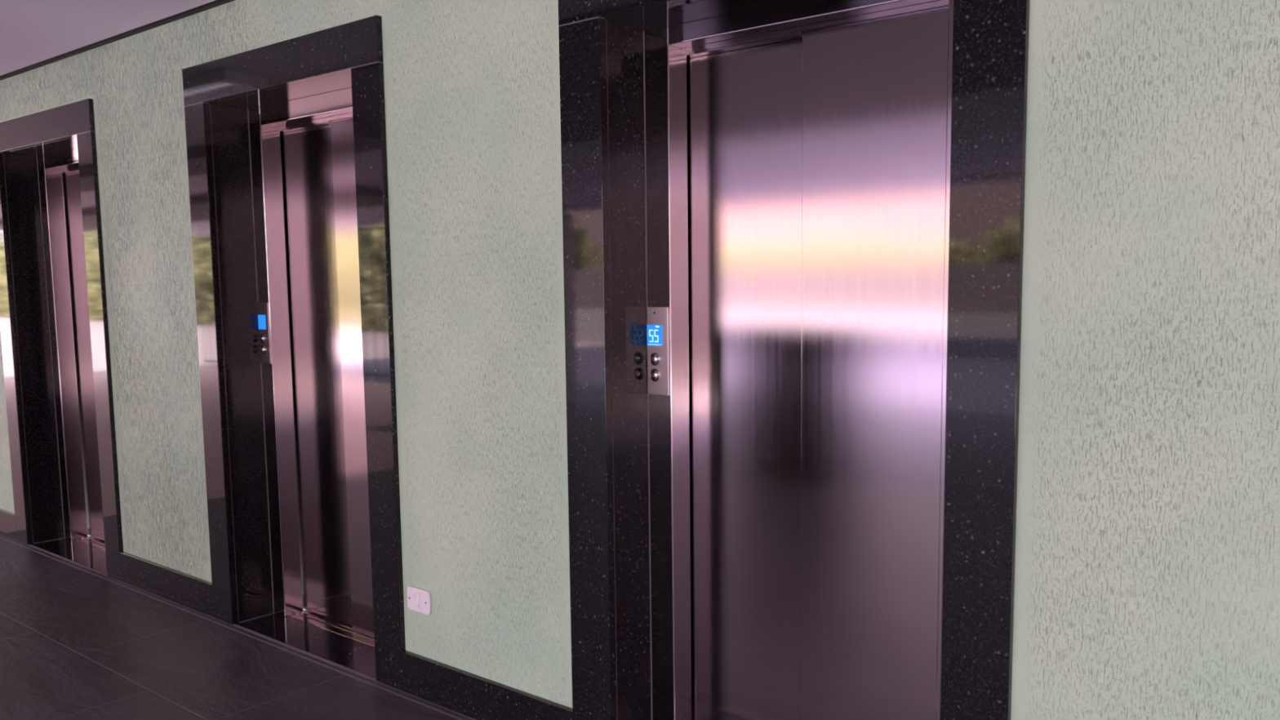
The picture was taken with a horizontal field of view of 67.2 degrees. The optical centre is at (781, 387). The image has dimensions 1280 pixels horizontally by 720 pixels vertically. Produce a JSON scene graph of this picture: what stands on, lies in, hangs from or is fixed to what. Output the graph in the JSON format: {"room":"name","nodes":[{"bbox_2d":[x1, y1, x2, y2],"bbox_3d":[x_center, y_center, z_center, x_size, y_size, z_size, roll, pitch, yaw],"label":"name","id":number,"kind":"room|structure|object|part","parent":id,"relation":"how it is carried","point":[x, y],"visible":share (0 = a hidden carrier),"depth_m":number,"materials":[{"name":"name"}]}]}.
{"room":"lobby","nodes":[
{"label":"lobby","id":0,"kind":"room"},
{"bbox_2d":[0,0,215,75],"bbox_3d":[-7.403,-1.489,3.038,22.600,0.100,6.878,4,7,34],"label":"ceiling","id":1,"kind":"structure","parent":0,"point":[32,32],"depth_m":3.93,"materials":[{"name":"purple paint"}]},
{"bbox_2d":[0,537,461,719],"bbox_3d":[-1.383,1.385,1.141,10.200,0.200,3.674,4,7,34],"label":"floor","id":2,"kind":"structure","parent":0,"point":[76,643],"depth_m":3.58,"materials":[{"name":"tile"}]},
{"bbox_2d":[0,0,1279,719],"bbox_3d":[-5.340,-0.532,6.180,22.600,2.620,0.382,4,7,34],"label":"wall","id":3,"kind":"structure","parent":0,"point":[1147,558],"depth_m":2.03,"materials":[{"name":"paint"}]},
{"bbox_2d":[0,508,17,540],"bbox_3d":[-9.562,0.436,8.918,12.661,0.145,0.018,4,7,34],"label":"baseboard","id":4,"kind":"structure","parent":3,"relation":"attached to","point":[7,521],"depth_m":5.43,"materials":[{"name":"stone"}]},
{"bbox_2d":[0,98,123,581],"bbox_3d":[-3.718,-0.230,4.962,1.354,2.323,0.192,4,7,34],"label":"portal","id":5,"kind":"object","parent":3,"relation":"attached to","point":[24,328],"visible":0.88,"depth_m":5.17,"materials":[{"name":"stone"}]},
{"bbox_2d":[36,147,105,551],"bbox_3d":[-3.631,-0.178,5.096,1.054,2.193,0.149,4,7,34],"label":"elevator door","id":6,"kind":"structure","parent":5,"relation":"attached to","point":[59,178],"depth_m":5.30,"materials":[{"name":"metal"}]},
{"bbox_3d":[-3.640,-1.179,4.981,0.852,0.034,0.004,4,7,34],"label":"header rail","id":7,"kind":"part","parent":6,"relation":"part of","materials":[{"name":"metal"}]},
{"bbox_3d":[-3.814,-1.190,5.119,0.408,0.040,0.028,4,7,34],"label":"header rail","id":8,"kind":"part","parent":6,"relation":"part of","materials":[{"name":"metal"}]},
{"bbox_3d":[-3.795,-0.175,5.239,0.502,2.083,0.022,4,7,34],"label":"door panel","id":9,"kind":"part","parent":6,"relation":"part of","materials":[{"name":"metal"}]},
{"bbox_3d":[-3.628,0.897,5.207,0.872,0.032,0.133,4,7,34],"label":"sill","id":10,"kind":"part","parent":6,"relation":"part of","materials":[{"name":"metal"}]},
{"bbox_2d":[0,0,235,80],"bbox_3d":[-5.450,-1.737,5.897,22.600,0.046,0.016,4,7,34],"label":"trim","id":11,"kind":"structure","parent":3,"relation":"attached to","point":[211,5],"depth_m":4.16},
{"bbox_2d":[119,551,213,617],"bbox_3d":[-2.830,0.895,4.358,0.914,0.145,0.018,4,7,34],"label":"baseboard","id":12,"kind":"structure","parent":3,"relation":"attached to","point":[183,588],"depth_m":4.33,"materials":[{"name":"stone"}]},
{"bbox_2d":[0,533,475,719],"bbox_3d":[-5.468,0.889,6.135,22.600,0.200,0.018,4,7,34],"label":"trim","id":13,"kind":"structure","parent":3,"relation":"attached to","point":[320,661],"depth_m":3.83,"materials":[{"name":"stone"}]},
{"bbox_2d":[182,14,405,691],"bbox_3d":[-1.840,-0.109,3.690,1.354,2.337,0.192,4,7,34],"label":"portal","id":14,"kind":"object","parent":3,"relation":"attached to","point":[218,94],"visible":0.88,"depth_m":3.84,"materials":[{"name":"stone"}]},
{"bbox_2d":[257,302,271,364],"bbox_3d":[-2.191,-0.232,4.008,0.082,0.258,0.013,4,7,34],"label":"panel","id":15,"kind":"object","parent":14,"relation":"attached to","point":[263,307],"visible":1,"depth_m":4.01,"materials":[{"name":"metal"}]},
{"bbox_2d":[247,87,374,646],"bbox_3d":[-1.754,-0.057,3.824,1.054,2.207,0.149,4,7,34],"label":"elevator door","id":16,"kind":"structure","parent":14,"relation":"attached to","point":[302,149],"depth_m":3.96,"materials":[{"name":"metal"}]},
{"bbox_3d":[-1.937,-1.075,3.847,0.408,0.040,0.028,4,7,34],"label":"header rail","id":17,"kind":"part","parent":16,"relation":"part of","materials":[{"name":"metal"}]},
{"bbox_3d":[-1.762,-1.064,3.709,0.852,0.034,0.004,4,7,34],"label":"header rail","id":18,"kind":"part","parent":16,"relation":"part of","materials":[{"name":"metal"}]},
{"bbox_3d":[-1.918,-0.054,3.967,0.502,2.096,0.022,4,7,34],"label":"door panel","id":19,"kind":"part","parent":16,"relation":"part of","materials":[{"name":"metal"}]},
{"bbox_3d":[-1.751,1.025,3.936,0.872,0.032,0.133,4,7,34],"label":"sill","id":20,"kind":"part","parent":16,"relation":"part of","materials":[{"name":"metal"}]},
{"bbox_3d":[-1.568,-0.026,3.697,0.482,2.096,0.025,4,7,34],"label":"door panel","id":21,"kind":"part","parent":16,"relation":"part of","materials":[{"name":"metal"}]},
{"bbox_2d":[406,585,431,615],"bbox_3d":[-1.251,0.732,3.265,0.126,0.084,0.015,4,7,34],"label":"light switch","id":22,"kind":"object","parent":3,"relation":"attached to","point":[419,600],"visible":1,"depth_m":3.26,"materials":[{"name":"white plastic"}]},
{"bbox_3d":[-1.254,0.732,3.264,0.024,0.052,0.002,4,7,34],"label":"rocker frame","id":23,"kind":"part","parent":22,"relation":"part of","materials":[{"name":"white plastic"}]},
{"bbox_2d":[401,650,573,719],"bbox_3d":[-0.978,1.021,3.104,0.852,0.145,0.018,4,7,34],"label":"baseboard","id":24,"kind":"structure","parent":3,"relation":"attached to","point":[477,697],"depth_m":3.12,"materials":[{"name":"stone"}]},
{"bbox_2d":[558,0,1030,719],"bbox_3d":[-0.014,0.023,2.454,1.354,2.321,0.192,4,7,34],"label":"portal","id":25,"kind":"object","parent":3,"relation":"attached to","point":[602,68],"visible":1,"depth_m":2.59,"materials":[{"name":"stone"}]},
{"bbox_2d":[646,306,669,395],"bbox_3d":[-0.365,-0.107,2.771,0.082,0.258,0.013,4,7,34],"label":"panel","id":26,"kind":"object","parent":25,"relation":"attached to","point":[658,364],"visible":1,"depth_m":2.77,"materials":[{"name":"metal"}]},
{"bbox_2d":[643,0,953,719],"bbox_3d":[0.073,0.076,2.587,1.054,2.191,0.149,4,7,34],"label":"elevator door","id":27,"kind":"structure","parent":25,"relation":"attached to","point":[798,152],"depth_m":2.58,"materials":[{"name":"metal"}]},
{"bbox_3d":[-0.110,-0.958,2.609,0.408,0.040,0.028,4,7,34],"label":"header rail","id":28,"kind":"part","parent":27,"relation":"part of","materials":[{"name":"metal"}]},
{"bbox_3d":[-0.091,0.067,2.730,0.502,2.104,0.022,4,7,34],"label":"door panel","id":29,"kind":"part","parent":27,"relation":"part of","materials":[{"name":"metal"}]},
{"bbox_3d":[0.064,-0.948,2.471,0.852,0.034,0.004,4,7,34],"label":"header rail","id":30,"kind":"part","parent":27,"relation":"part of","materials":[{"name":"metal"}]},
{"bbox_3d":[0.259,0.094,2.460,0.482,2.104,0.025,4,7,34],"label":"door panel","id":31,"kind":"part","parent":27,"relation":"part of","materials":[{"name":"metal"}]}
]}

